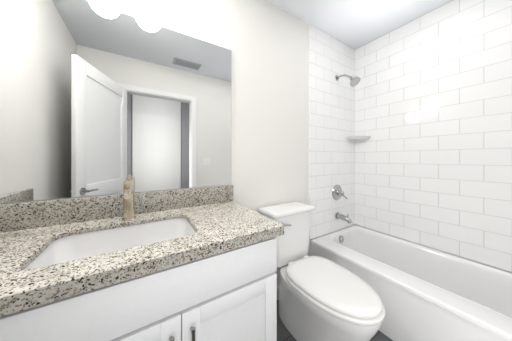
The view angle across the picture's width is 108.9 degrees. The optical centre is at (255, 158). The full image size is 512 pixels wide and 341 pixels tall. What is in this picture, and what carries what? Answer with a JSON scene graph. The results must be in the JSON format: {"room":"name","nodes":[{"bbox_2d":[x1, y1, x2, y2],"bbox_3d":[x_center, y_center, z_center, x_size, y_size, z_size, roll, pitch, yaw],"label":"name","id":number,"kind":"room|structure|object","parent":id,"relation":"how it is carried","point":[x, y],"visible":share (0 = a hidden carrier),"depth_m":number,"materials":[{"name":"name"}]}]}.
{"room":"bathroom","nodes":[
{"label":"bathroom","id":0,"kind":"room"},
{"bbox_2d":[0,0,355,286],"bbox_3d":[-0.027,-0.050,1.474,2.970,2.440,0.120,0,0,-32],"label":"wall","id":1,"kind":"structure","parent":0,"point":[265,42],"depth_m":1.44,"materials":[{"name":"paint"}]},
{"bbox_2d":[0,0,230,202],"bbox_3d":[-0.658,-0.294,0.998,1.141,0.952,0.006,0,0,-32],"label":"mirror","id":2,"kind":"object","parent":1,"relation":"attached to","point":[96,99],"visible":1,"depth_m":0.92,"materials":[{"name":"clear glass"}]},
{"bbox_2d":[277,299,392,340],"bbox_3d":[0.746,1.195,0.252,2.970,0.050,3.010,0,0,-32],"label":"floor","id":3,"kind":"structure","parent":0,"point":[284,333],"depth_m":1.22,"materials":[{"name":"tile"}]},
{"bbox_2d":[0,175,283,340],"bbox_3d":[-0.501,0.627,0.753,1.152,1.085,0.585,0,0,-32],"label":"bathroom vanity","id":4,"kind":"object","parent":3,"relation":"on","point":[191,264],"visible":1,"depth_m":0.67,"materials":[{"name":"white wood"}]},
{"bbox_2d":[258,201,384,340],"bbox_3d":[0.391,0.771,1.196,0.420,0.797,0.776,0,0,-32],"label":"toilet","id":5,"kind":"object","parent":3,"relation":"on","point":[322,299],"visible":0.98,"depth_m":1.09,"materials":[{"name":"white ceramic"}]},
{"bbox_2d":[310,225,511,340],"bbox_3d":[1.258,0.970,1.278,0.762,0.400,1.577,0,0,-32],"label":"bathtub","id":6,"kind":"object","parent":3,"relation":"on","point":[424,293],"visible":0.92,"depth_m":1.24,"materials":[{"name":"white ceramic"}]},
{"bbox_2d":[266,0,451,49],"bbox_3d":[0.746,-1.295,0.252,2.970,0.050,3.010,0,0,-32],"label":"ceiling","id":7,"kind":"structure","parent":0,"point":[355,24],"depth_m":1.61,"materials":[{"name":"paint"}]},
{"bbox_2d":[358,225,511,272],"bbox_3d":[1.640,-0.050,1.504,0.120,2.440,1.590,0,0,-32],"label":"wall","id":8,"kind":"structure","parent":0,"point":[358,225],"depth_m":1.51,"materials":[{"name":"tile"}]},
{"bbox_2d":[309,0,511,271],"bbox_3d":[1.259,-0.252,1.269,0.776,2.036,1.600,0,0,-32],"label":"tiled wall","id":9,"kind":"structure","parent":8,"relation":"attached to","point":[425,103],"depth_m":1.61,"materials":[{"name":"white tile"}]},
{"bbox_2d":[332,185,347,199],"bbox_3d":[0.885,0.360,1.920,0.172,0.164,0.072,0,0,-32],"label":"shower valve","id":10,"kind":"object","parent":9,"relation":"attached to","point":[337,192],"visible":1,"depth_m":1.92,"materials":[{"name":"silver metal"}]},
{"bbox_2d":[335,212,351,223],"bbox_3d":[0.907,0.609,1.878,0.068,0.090,0.166,0,0,-32],"label":"tub spout","id":11,"kind":"object","parent":9,"relation":"attached to","point":[347,219],"visible":0.98,"depth_m":1.86,"materials":[{"name":"silver metal"}]},
{"bbox_2d":[335,74,359,86],"bbox_3d":[0.926,-0.801,1.848,0.100,0.178,0.238,0,0,-32],"label":"shower head","id":12,"kind":"object","parent":9,"relation":"attached to","point":[354,81],"visible":1,"depth_m":1.79},
{"bbox_2d":[347,136,370,139],"bbox_3d":[1.128,-0.230,2.013,0.175,0.030,0.175,0,0,-32],"label":"corner shelf","id":13,"kind":"object","parent":9,"relation":"attached to","point":[357,137],"visible":0.98,"depth_m":1.99,"materials":[{"name":"white ceramic"}]}
]}

